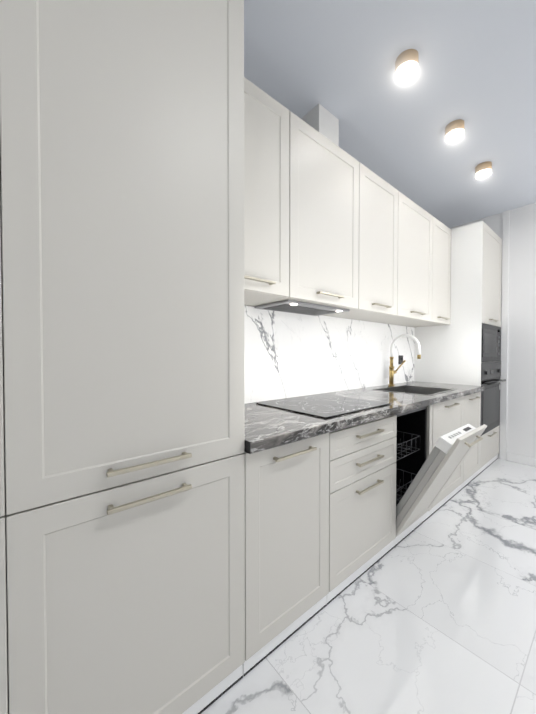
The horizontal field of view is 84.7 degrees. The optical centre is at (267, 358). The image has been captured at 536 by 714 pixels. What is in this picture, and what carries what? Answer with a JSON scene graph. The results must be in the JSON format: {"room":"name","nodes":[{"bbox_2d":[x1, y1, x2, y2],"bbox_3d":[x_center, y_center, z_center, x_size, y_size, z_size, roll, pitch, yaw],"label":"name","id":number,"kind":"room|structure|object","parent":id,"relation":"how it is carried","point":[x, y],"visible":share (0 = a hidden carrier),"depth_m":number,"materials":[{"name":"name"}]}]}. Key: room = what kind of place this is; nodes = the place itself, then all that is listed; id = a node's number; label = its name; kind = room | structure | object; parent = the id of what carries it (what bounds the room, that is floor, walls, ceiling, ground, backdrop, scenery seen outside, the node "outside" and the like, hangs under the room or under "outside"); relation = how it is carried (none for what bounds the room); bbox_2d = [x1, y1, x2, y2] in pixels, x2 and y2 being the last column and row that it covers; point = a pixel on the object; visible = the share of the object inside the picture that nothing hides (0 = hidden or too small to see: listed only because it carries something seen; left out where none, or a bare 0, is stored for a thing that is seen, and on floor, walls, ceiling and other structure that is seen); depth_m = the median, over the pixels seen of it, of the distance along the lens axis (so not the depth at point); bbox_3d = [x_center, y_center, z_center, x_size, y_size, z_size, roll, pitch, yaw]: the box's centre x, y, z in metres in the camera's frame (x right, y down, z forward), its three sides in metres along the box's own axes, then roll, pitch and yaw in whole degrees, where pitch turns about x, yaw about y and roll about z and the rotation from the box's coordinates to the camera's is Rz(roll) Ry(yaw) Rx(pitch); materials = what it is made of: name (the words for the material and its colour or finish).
{"room":"kitchen","nodes":[
{"label":"kitchen","id":0,"kind":"room"},
{"bbox_2d":[201,458,535,713],"bbox_3d":[0.689,1.149,0.630,6.100,0.100,2.950,-1,1,-40],"label":"floor","id":1,"kind":"structure","parent":0,"point":[435,613],"depth_m":1.18,"materials":[{"name":"stone"}]},
{"bbox_2d":[0,138,8,713],"bbox_3d":[-0.949,-0.053,0.620,0.599,2.305,0.626,-1,1,-40],"label":"pantry cabinet","id":2,"kind":"object","parent":1,"relation":"on","point":[4,689],"visible":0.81,"depth_m":0.60,"materials":[{"name":"white wood"}]},
{"bbox_2d":[0,0,244,713],"bbox_3d":[-0.489,-0.060,1.005,0.599,2.305,0.626,-1,1,-40],"label":"tall cabinet","id":3,"kind":"object","parent":1,"relation":"on","point":[122,157],"visible":1,"depth_m":0.74,"materials":[{"name":"white wood"}]},
{"bbox_2d":[243,433,328,676],"bbox_3d":[-0.086,0.697,1.355,0.449,0.779,0.626,-1,1,-40],"label":"base cabinet","id":4,"kind":"object","parent":1,"relation":"on","point":[286,539],"visible":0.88,"depth_m":1.11,"materials":[{"name":"white wood"}]},
{"bbox_2d":[327,415,396,604],"bbox_3d":[0.317,0.692,1.691,0.599,0.779,0.626,-1,1,-40],"label":"base cabinet","id":5,"kind":"object","parent":1,"relation":"on","point":[362,497],"visible":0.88,"depth_m":1.44,"materials":[{"name":"white wood"}]},
{"bbox_2d":[394,405,486,546],"bbox_3d":[0.833,0.688,1.931,0.499,0.779,0.920,-1,1,-40],"label":"dishwasher","id":6,"kind":"object","parent":1,"relation":"on","point":[425,472],"visible":0.25,"depth_m":1.74,"materials":[{"name":"white"}]},
{"bbox_2d":[430,396,463,515],"bbox_3d":[1.168,0.680,2.403,0.619,0.779,0.626,-1,1,-40],"label":"base cabinet","id":7,"kind":"object","parent":1,"relation":"on","point":[448,416],"visible":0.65,"depth_m":2.17,"materials":[{"name":"white wood"}]},
{"bbox_2d":[244,381,484,453],"bbox_3d":[0.742,0.275,2.041,2.609,0.040,0.625,-1,1,-40],"label":"countertop","id":8,"kind":"structure","parent":7,"relation":"on","point":[267,427],"depth_m":1.41,"materials":[{"name":"stone"}]},
{"bbox_2d":[256,394,390,418],"bbox_3d":[0.317,0.257,1.692,0.580,0.006,0.510,-1,1,-40],"label":"induction hob","id":9,"kind":"object","parent":8,"relation":"in","point":[324,406],"visible":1,"depth_m":1.64,"materials":[{"name":"black glass"}]},
{"bbox_2d":[388,334,420,385],"bbox_3d":[1.240,0.013,2.618,0.174,0.464,0.281,-1,1,-40],"label":"faucet","id":10,"kind":"object","parent":8,"relation":"on","point":[392,371],"visible":1,"depth_m":2.65,"materials":[{"name":"gold metal"}]},
{"bbox_2d":[372,385,456,395],"bbox_3d":[1.188,0.343,2.382,0.554,0.194,0.434,-1,1,-40],"label":"sink","id":11,"kind":"object","parent":8,"relation":"in","point":[418,390],"visible":0.27,"depth_m":2.56,"materials":[{"name":"black metal"}]},
{"bbox_2d":[414,221,505,474],"bbox_3d":[2.011,-0.095,3.078,0.674,2.305,0.653,-1,1,-40],"label":"tall cabinet","id":12,"kind":"object","parent":1,"relation":"on","point":[463,347],"visible":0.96,"depth_m":2.80,"materials":[{"name":"white wood"}]},
{"bbox_2d":[461,392,480,489],"bbox_3d":[1.575,0.674,2.743,0.439,0.779,0.626,-1,1,-40],"label":"base cabinet","id":13,"kind":"object","parent":1,"relation":"on","point":[471,464],"visible":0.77,"depth_m":2.53,"materials":[{"name":"white wood"}]},
{"bbox_2d":[244,0,535,227],"bbox_3d":[0.689,-1.541,0.585,6.100,0.100,2.950,-1,1,-40],"label":"ceiling","id":14,"kind":"structure","parent":0,"point":[476,73],"depth_m":1.62,"materials":[{"name":"grey paint"}]},
{"bbox_2d":[395,49,418,83],"bbox_3d":[0.698,-1.468,1.480,0.106,0.075,0.106,-1,1,-40],"label":"ceiling spotlight","id":15,"kind":"object","parent":14,"relation":"attached to","point":[406,65],"visible":1,"depth_m":1.45,"materials":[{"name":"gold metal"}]},
{"bbox_2d":[445,119,463,142],"bbox_3d":[1.212,-1.475,1.910,0.106,0.075,0.106,-1,1,-40],"label":"ceiling spotlight","id":16,"kind":"object","parent":14,"relation":"attached to","point":[454,131],"visible":1,"depth_m":1.88,"materials":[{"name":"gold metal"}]},
{"bbox_2d":[475,161,491,178],"bbox_3d":[1.695,-1.482,2.314,0.106,0.075,0.106,-1,1,-40],"label":"ceiling spotlight","id":17,"kind":"object","parent":14,"relation":"attached to","point":[483,170],"visible":1,"depth_m":2.29,"materials":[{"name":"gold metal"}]},
{"bbox_2d":[450,203,535,458],"bbox_3d":[2.991,-0.228,2.532,0.100,2.590,2.950,-1,1,-40],"label":"wall","id":18,"kind":"structure","parent":0,"point":[521,404],"depth_m":2.97,"materials":[{"name":"white paint"}]},
{"bbox_2d":[500,210,509,459],"bbox_3d":[2.469,-0.237,3.069,0.011,2.590,0.053,-1,1,-40],"label":"trim","id":19,"kind":"structure","parent":18,"relation":"attached to","point":[504,336],"depth_m":3.06,"materials":[{"name":"white"}]},
{"bbox_2d":[506,452,535,466],"bbox_3d":[3.157,1.029,2.265,0.013,0.084,2.091,-1,1,-40],"label":"baseboard","id":20,"kind":"structure","parent":18,"relation":"attached to","point":[522,459],"depth_m":2.97,"materials":[{"name":"white wood"}]},
{"bbox_3d":[-0.225,-0.214,1.700,5.900,2.590,0.100,-1,1,-40],"label":"wall","id":21,"kind":"structure","parent":0,"visible":0},
{"bbox_2d":[244,77,288,305],"bbox_3d":[-0.166,-0.763,1.426,0.449,0.914,0.376,-1,1,-40],"label":"upper cabinet","id":22,"kind":"object","parent":21,"relation":"attached to","point":[266,197],"visible":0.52,"depth_m":1.36,"materials":[{"name":"grey paint"}]},
{"bbox_2d":[250,111,358,315],"bbox_3d":[0.237,-0.760,1.763,0.599,0.930,0.376,-1,1,-40],"label":"upper cabinet","id":23,"kind":"object","parent":21,"relation":"attached to","point":[323,225],"visible":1,"depth_m":1.62,"materials":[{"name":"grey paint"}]},
{"bbox_2d":[301,104,338,146],"bbox_3d":[0.303,-1.370,1.884,0.190,0.284,0.225,-1,1,-40],"label":"vent box","id":24,"kind":"object","parent":23,"relation":"on","point":[321,119],"visible":0.31,"depth_m":1.78,"materials":[{"name":"white paint"}]},
{"bbox_2d":[244,305,414,403],"bbox_3d":[0.544,-0.034,2.273,2.608,0.568,0.010,-1,1,-40],"label":"backsplash panel","id":25,"kind":"object","parent":21,"relation":"attached to","point":[288,355],"visible":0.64,"depth_m":2.10,"materials":[{"name":"stone"}]},
{"bbox_2d":[399,355,402,363],"bbox_3d":[1.313,0.009,2.905,0.086,0.086,0.008,-1,1,-40],"label":"electrical outlet","id":26,"kind":"object","parent":25,"relation":"attached to","point":[400,359],"visible":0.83,"depth_m":2.89,"materials":[{"name":"black plastic"}]},
{"bbox_2d":[323,162,397,319],"bbox_3d":[0.658,-0.774,2.116,0.499,0.914,0.376,-1,1,-40],"label":"upper cabinet","id":27,"kind":"object","parent":21,"relation":"attached to","point":[378,242],"visible":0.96,"depth_m":1.99,"materials":[{"name":"grey paint"}]},
{"bbox_2d":[359,191,432,324],"bbox_3d":[1.088,-0.780,2.475,0.619,0.914,0.376,-1,1,-40],"label":"upper cabinet","id":28,"kind":"object","parent":21,"relation":"attached to","point":[414,271],"visible":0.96,"depth_m":2.34,"materials":[{"name":"grey paint"}]},
{"bbox_2d":[395,217,450,326],"bbox_3d":[1.495,-0.786,2.815,0.439,0.914,0.376,-1,1,-40],"label":"upper cabinet","id":29,"kind":"object","parent":21,"relation":"attached to","point":[441,279],"visible":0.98,"depth_m":2.70,"materials":[{"name":"grey paint"}]}
]}

